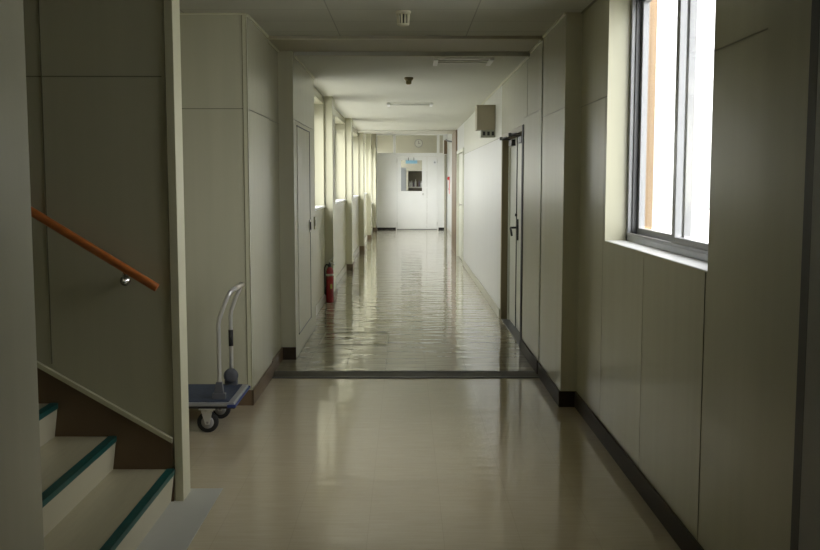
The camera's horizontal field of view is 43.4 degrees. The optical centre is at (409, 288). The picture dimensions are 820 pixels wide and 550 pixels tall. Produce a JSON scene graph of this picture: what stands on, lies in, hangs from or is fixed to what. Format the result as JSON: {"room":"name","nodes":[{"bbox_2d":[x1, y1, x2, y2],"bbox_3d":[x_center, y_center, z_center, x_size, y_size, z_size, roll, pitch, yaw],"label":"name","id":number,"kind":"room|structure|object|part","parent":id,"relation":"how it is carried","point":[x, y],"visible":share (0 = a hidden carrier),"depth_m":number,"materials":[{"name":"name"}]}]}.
{"room":"building corridor","nodes":[
{"label":"building corridor","id":0,"kind":"room"},
{"bbox_2d":[0,0,43,549],"bbox_3d":[-1.039,0.215,-0.130,0.120,2.440,5.705,0,6,0],"label":"wall","id":1,"kind":"structure","parent":0,"point":[21,510],"depth_m":2.58,"materials":[{"name":"beige paint"}]},
{"bbox_2d":[23,0,174,499],"bbox_3d":[-2.533,-1.547,4.396,2.970,5.000,0.133,0,6,0],"label":"wall","id":2,"kind":"structure","parent":0,"point":[96,104],"depth_m":4.46,"materials":[{"name":"beige paint"}]},
{"bbox_2d":[31,206,158,290],"bbox_3d":[-1.863,-0.487,4.400,1.568,0.995,0.085,0,6,0],"label":"handrail","id":3,"kind":"object","parent":2,"relation":"attached to","point":[49,222],"visible":0.92,"depth_m":4.40,"materials":[{"name":"orange wood"}]},
{"bbox_2d":[163,0,190,500],"bbox_3d":[-1.028,-0.275,4.536,0.039,2.440,0.148,0,6,0],"label":"trim","id":4,"kind":"structure","parent":2,"relation":"attached to","point":[171,8],"depth_m":4.51,"materials":[{"name":"beige paint"}]},
{"bbox_2d":[180,15,281,387],"bbox_3d":[-1.692,-0.561,7.268,1.372,2.440,1.692,0,6,0],"label":"wall","id":5,"kind":"structure","parent":0,"point":[210,45],"depth_m":6.46,"materials":[{"name":"beige paint"}]},
{"bbox_2d":[241,15,252,389],"bbox_3d":[-1.017,-0.518,6.431,0.031,2.330,0.016,0,6,0],"label":"trim","id":6,"kind":"structure","parent":5,"relation":"attached to","point":[243,17],"depth_m":6.42,"materials":[{"name":"beige paint"}]},
{"bbox_2d":[237,347,282,405],"bbox_3d":[-1.637,0.603,7.386,1.282,0.100,1.702,0,6,0],"label":"baseboard","id":7,"kind":"structure","parent":5,"relation":"attached to","point":[250,398],"depth_m":6.94,"materials":[{"name":"brown plastic"}]},
{"bbox_2d":[283,347,295,359],"bbox_3d":[-0.968,0.515,8.229,0.117,0.100,0.012,0,6,0],"label":"baseboard","id":8,"kind":"object","parent":5,"relation":"attached to","point":[289,353],"visible":0.78,"depth_m":8.22,"materials":[{"name":"brown plastic"}]},
{"bbox_2d":[268,38,542,39],"bbox_3d":[-0.031,-1.774,7.311,1.955,0.006,0.012,0,6,0],"label":"trim","id":9,"kind":"structure","parent":5,"relation":"attached to","point":[268,38],"depth_m":7.31,"materials":[{"name":"beige paint"}]},
{"bbox_2d":[278,51,376,358],"bbox_3d":[-1.124,-2.014,19.110,0.380,2.860,22.160,0,6,0],"label":"wall","id":10,"kind":"structure","parent":0,"point":[343,160],"depth_m":11.56,"materials":[{"name":"white paint"}]},
{"bbox_2d":[297,125,310,333],"bbox_3d":[-0.908,-0.526,8.899,0.023,1.701,1.057,0,6,0],"label":"door","id":11,"kind":"structure","parent":10,"relation":"in","point":[303,136],"depth_m":8.80,"materials":[{"name":"metal"}]},
{"bbox_2d":[315,206,324,210],"bbox_3d":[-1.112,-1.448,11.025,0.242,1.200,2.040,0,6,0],"label":"windowsill","id":12,"kind":"structure","parent":10,"relation":"in","point":[316,207],"depth_m":11.42,"materials":[{"name":"metal"}]},
{"bbox_2d":[335,199,345,203],"bbox_3d":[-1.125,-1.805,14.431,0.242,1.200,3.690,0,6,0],"label":"windowsill","id":13,"kind":"structure","parent":10,"relation":"in","point":[336,200],"depth_m":15.24,"materials":[{"name":"metal"}]},
{"bbox_2d":[316,227,376,314],"bbox_3d":[-0.987,-0.851,21.248,0.110,0.100,18.170,0,6,0],"label":"baseboard","id":14,"kind":"structure","parent":10,"relation":"attached to","point":[361,248],"depth_m":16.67,"materials":[{"name":"brown plastic"}]},
{"bbox_2d":[179,0,592,133],"bbox_3d":[-0.561,-2.028,9.086,3.750,0.202,24.500,0,6,0],"label":"ceiling","id":15,"kind":"structure","parent":0,"point":[362,76],"depth_m":7.68,"materials":[{"name":"paint"}]},
{"bbox_2d":[396,10,410,26],"bbox_3d":[-0.041,-1.634,6.223,0.091,0.088,0.091,0,6,0],"label":"smoke detector","id":16,"kind":"object","parent":15,"relation":"attached to","point":[403,16],"visible":1,"depth_m":6.20,"materials":[{"name":"beige plastic"}]},
{"bbox_2d":[404,77,412,84],"bbox_3d":[-0.013,-1.982,9.817,0.086,0.066,0.086,0,6,0],"label":"smoke detector","id":17,"kind":"object","parent":15,"relation":"attached to","point":[408,80],"visible":1,"depth_m":9.79,"materials":[{"name":"black plastic"}]},
{"bbox_2d":[387,103,432,106],"bbox_3d":[-0.002,-2.356,13.176,0.580,0.022,0.420,0,6,0],"label":"recessed light","id":18,"kind":"object","parent":15,"relation":"in","point":[388,104],"visible":1,"depth_m":13.11,"materials":[{"name":"white paint"}]},
{"bbox_2d":[390,103,429,105],"bbox_3d":[-0.002,-2.364,13.175,0.580,0.006,0.420,0,6,0],"label":"tube","id":19,"kind":"object","parent":18,"relation":"on","point":[391,104],"depth_m":13.10,"materials":[{"name":"white plastic"}]},
{"bbox_2d":[433,57,493,65],"bbox_3d":[0.432,-1.858,8.424,0.480,0.022,0.420,0,6,0],"label":"recessed light","id":20,"kind":"object","parent":15,"relation":"in","point":[488,61],"visible":1,"depth_m":8.35,"materials":[{"name":"white paint"}]},
{"bbox_2d":[136,229,680,549],"bbox_3d":[-0.060,-0.156,15.669,4.800,0.122,37.200,0,6,0],"label":"floor","id":21,"kind":"structure","parent":0,"point":[314,463],"depth_m":5.48,"materials":[{"name":"beige plastic"}]},
{"bbox_2d":[37,361,174,549],"bbox_3d":[-2.327,0.146,3.615,2.574,1.796,1.777,0,6,0],"label":"staircase","id":22,"kind":"structure","parent":21,"relation":"on","point":[107,473],"depth_m":4.35,"materials":[{"name":"beige plastic"}]},
{"bbox_3d":[-2.334,-0.078,4.473,2.566,1.529,0.022,0,6,0],"label":"skirt moulding","id":23,"kind":"part","parent":22,"relation":"part of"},
{"bbox_2d":[188,282,249,431],"bbox_3d":[-1.420,0.381,6.052,0.874,0.819,0.560,0,6,0],"label":"hand truck","id":24,"kind":"object","parent":21,"relation":"on","point":[216,401],"visible":0.6,"depth_m":5.89,"materials":[{"name":"blue plastic"},{"name":"black rubber"},{"name":"brushed steel"}]},
{"bbox_3d":[-1.048,0.285,6.069,0.110,0.628,0.435,0,6,0],"label":"handle","id":25,"kind":"part","parent":24,"relation":"part of","materials":[{"name":"metal"}]},
{"bbox_2d":[324,257,334,302],"bbox_3d":[-0.944,-0.111,12.097,0.101,0.539,0.099,5,8,39],"label":"fire extinguisher","id":26,"kind":"object","parent":21,"relation":"on","point":[329,278],"visible":1,"depth_m":12.07,"materials":[{"name":"red metal"}]},
{"bbox_2d":[319,332,388,344],"bbox_3d":[-0.496,0.448,9.331,0.600,0.003,0.730,0,6,0],"label":"frame","id":27,"kind":"object","parent":21,"relation":"on","point":[325,332],"visible":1,"depth_m":9.26,"materials":[{"name":"grey metal"}]},
{"bbox_2d":[401,167,405,190],"bbox_3d":[-0.373,-2.815,31.686,0.520,1.830,0.485,0,6,0],"label":"locker","id":28,"kind":"object","parent":21,"relation":"on","point":[403,169],"visible":0.18,"depth_m":31.41,"materials":[{"name":"grey metal"}]},
{"bbox_2d":[272,371,538,377],"bbox_3d":[-0.031,0.628,7.589,1.955,0.007,0.275,0,6,0],"label":"trim","id":29,"kind":"structure","parent":21,"relation":"on","point":[277,374],"depth_m":7.58,"materials":[{"name":"metal"}]},
{"bbox_2d":[408,170,421,190],"bbox_3d":[0.379,-2.784,31.758,0.905,1.755,0.354,0,6,0],"label":"shelving unit","id":30,"kind":"object","parent":21,"relation":"on","point":[412,174],"visible":0.26,"depth_m":31.85,"materials":[{"name":"grey metal"}]},
{"bbox_2d":[377,135,442,135],"bbox_3d":[0.443,-4.247,27.509,3.700,0.450,12.800,0,6,0],"label":"ceiling","id":31,"kind":"structure","parent":0,"point":[377,135],"depth_m":32.78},
{"bbox_2d":[376,134,446,229],"bbox_3d":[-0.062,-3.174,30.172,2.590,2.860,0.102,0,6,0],"label":"wall","id":32,"kind":"structure","parent":0,"point":[386,162],"depth_m":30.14,"materials":[{"name":"white paint"}]},
{"bbox_2d":[396,155,438,229],"bbox_3d":[0.210,-2.828,30.182,1.255,2.170,0.138,0,6,0],"label":"door","id":33,"kind":"structure","parent":32,"relation":"in","point":[415,210],"depth_m":30.20,"materials":[{"name":"white paint"}]},
{"bbox_2d":[406,158,416,163],"bbox_3d":[0.043,-3.748,30.066,0.340,0.175,0.012,0,6,0],"label":"sign","id":34,"kind":"object","parent":33,"relation":"attached to","point":[408,161],"visible":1,"depth_m":30.06,"materials":[{"name":"blue plastic"}]},
{"bbox_2d":[415,139,422,146],"bbox_3d":[0.277,-4.664,32.977,0.260,0.260,0.035,0,6,0],"label":"wall clock","id":35,"kind":"object","parent":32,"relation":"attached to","point":[418,143],"visible":1,"depth_m":32.97,"materials":[{"name":"white plastic"}]},
{"bbox_2d":[444,140,446,229],"bbox_3d":[1.036,-3.035,30.100,0.085,2.600,0.077,0,6,0],"label":"trim","id":36,"kind":"structure","parent":32,"relation":"attached to","point":[445,141],"depth_m":30.06,"materials":[{"name":"beige plastic"}]},
{"bbox_2d":[447,134,451,232],"bbox_3d":[1.175,-2.717,25.812,0.150,2.860,8.900,0,6,0],"label":"wall","id":37,"kind":"structure","parent":0,"point":[449,136],"depth_m":28.41,"materials":[{"name":"white paint"}]},
{"bbox_2d":[457,12,582,390],"bbox_3d":[1.107,-1.256,13.899,0.378,2.440,15.100,0,6,0],"label":"wall","id":38,"kind":"structure","parent":0,"point":[543,94],"depth_m":7.41,"materials":[{"name":"white paint"}]},
{"bbox_2d":[451,130,456,254],"bbox_3d":[0.883,-1.926,20.540,0.025,2.388,1.750,0,6,0],"label":"trim","id":39,"kind":"structure","parent":38,"relation":"attached to","point":[454,134],"depth_m":20.18,"materials":[{"name":"brown wood"}]},
{"bbox_2d":[456,147,463,264],"bbox_3d":[0.928,-1.505,18.473,0.120,1.980,2.150,0,6,0],"label":"door","id":40,"kind":"structure","parent":38,"relation":"in","point":[460,153],"depth_m":18.91,"materials":[{"name":"white metal"}]},
{"bbox_2d":[446,228,499,317],"bbox_3d":[1.021,-0.771,20.495,0.164,0.100,19.681,0,6,1],"label":"baseboard","id":41,"kind":"structure","parent":38,"relation":"attached to","point":[482,289],"depth_m":13.00,"materials":[{"name":"beige plastic"}]},
{"bbox_2d":[475,105,495,137],"bbox_3d":[0.828,-1.845,11.349,0.205,0.348,0.268,0,6,0],"label":"wall box","id":42,"kind":"object","parent":38,"relation":"attached to","point":[484,114],"visible":1,"depth_m":11.22,"materials":[{"name":"beige metal"}]},
{"bbox_3d":[0.829,-1.870,11.215,0.192,0.254,0.008,0,6,0],"label":"panel","id":43,"kind":"part","parent":42,"relation":"part of","materials":[{"name":"beige metal"}]},
{"bbox_2d":[500,124,523,347],"bbox_3d":[0.969,-0.527,9.601,0.187,1.885,2.000,0,6,0],"label":"door","id":44,"kind":"structure","parent":38,"relation":"in","point":[512,155],"depth_m":10.23,"materials":[{"name":"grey metal"}]},
{"bbox_3d":[0.983,-0.583,9.711,0.091,0.254,0.169,0,6,0],"label":"lever handle","id":45,"kind":"part","parent":44,"relation":"part of","materials":[{"name":"black plastic"}]},
{"bbox_2d":[576,0,768,549],"bbox_3d":[1.161,-0.283,4.614,0.212,2.440,3.572,0,6,0],"label":"wall","id":46,"kind":"structure","parent":0,"point":[667,350],"depth_m":3.95,"materials":[{"name":"beige paint"}]},
{"bbox_2d":[180,0,596,104],"bbox_3d":[-0.596,-1.894,8.522,3.275,0.050,11.650,0,6,0],"label":"trim","id":47,"kind":"structure","parent":46,"relation":"attached to","point":[593,1],"depth_m":6.85,"materials":[{"name":"white paint"}]},
{"bbox_2d":[520,338,703,549],"bbox_3d":[0.998,0.783,5.669,0.112,0.100,6.095,0,6,0],"label":"baseboard","id":48,"kind":"structure","parent":46,"relation":"attached to","point":[674,526],"depth_m":5.04,"materials":[{"name":"brown plastic"}]},
{"bbox_2d":[605,0,707,271],"bbox_3d":[1.158,-0.815,4.554,0.200,1.360,1.910,0,6,0],"label":"window","id":49,"kind":"structure","parent":46,"relation":"in","point":[677,246],"depth_m":4.59,"materials":[{"name":"metal"}]},
{"bbox_3d":[1.118,-0.151,4.624,0.119,0.025,1.910,0,6,0],"label":"sill","id":50,"kind":"part","parent":49,"relation":"part of","materials":[{"name":"white paint"}]},
{"bbox_3d":[1.233,-0.873,4.996,0.032,1.260,0.950,0,6,0],"label":"sash","id":51,"kind":"part","parent":49,"relation":"part of","materials":[{"name":"metal"}]},
{"bbox_3d":[1.197,-0.780,4.111,0.032,1.260,0.950,0,6,0],"label":"sash","id":52,"kind":"part","parent":49,"relation":"part of","materials":[{"name":"metal"}]},
{"bbox_2d":[750,0,811,549],"bbox_3d":[1.163,0.207,-0.060,0.375,2.440,5.828,0,6,0],"label":"wall","id":53,"kind":"structure","parent":0,"point":[789,22],"depth_m":2.68,"materials":[{"name":"beige paint"}]},
{"bbox_2d":[790,0,819,549],"bbox_3d":[0.974,0.156,2.059,0.157,2.100,0.955,0,6,0],"label":"door","id":54,"kind":"structure","parent":53,"relation":"in","point":[805,515],"depth_m":2.46,"materials":[{"name":"black plastic"}]},
{"label":"outside","id":55,"kind":"structure","parent":0,"visible":0},
{"bbox_2d":[652,210,708,241],"bbox_3d":[-0.097,-0.872,25.046,60.000,0.150,70.000,0,6,0],"label":"ground","id":56,"kind":"structure","parent":55,"point":[661,219],"depth_m":41.68,"materials":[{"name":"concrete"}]},
{"bbox_2d":[645,0,657,229],"bbox_3d":[1.497,-0.770,6.581,0.095,3.000,0.100,0,6,0],"label":"timber post","id":57,"kind":"object","parent":56,"relation":"on","point":[653,4],"visible":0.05,"depth_m":6.50,"materials":[{"name":"beige wood"}]}
]}

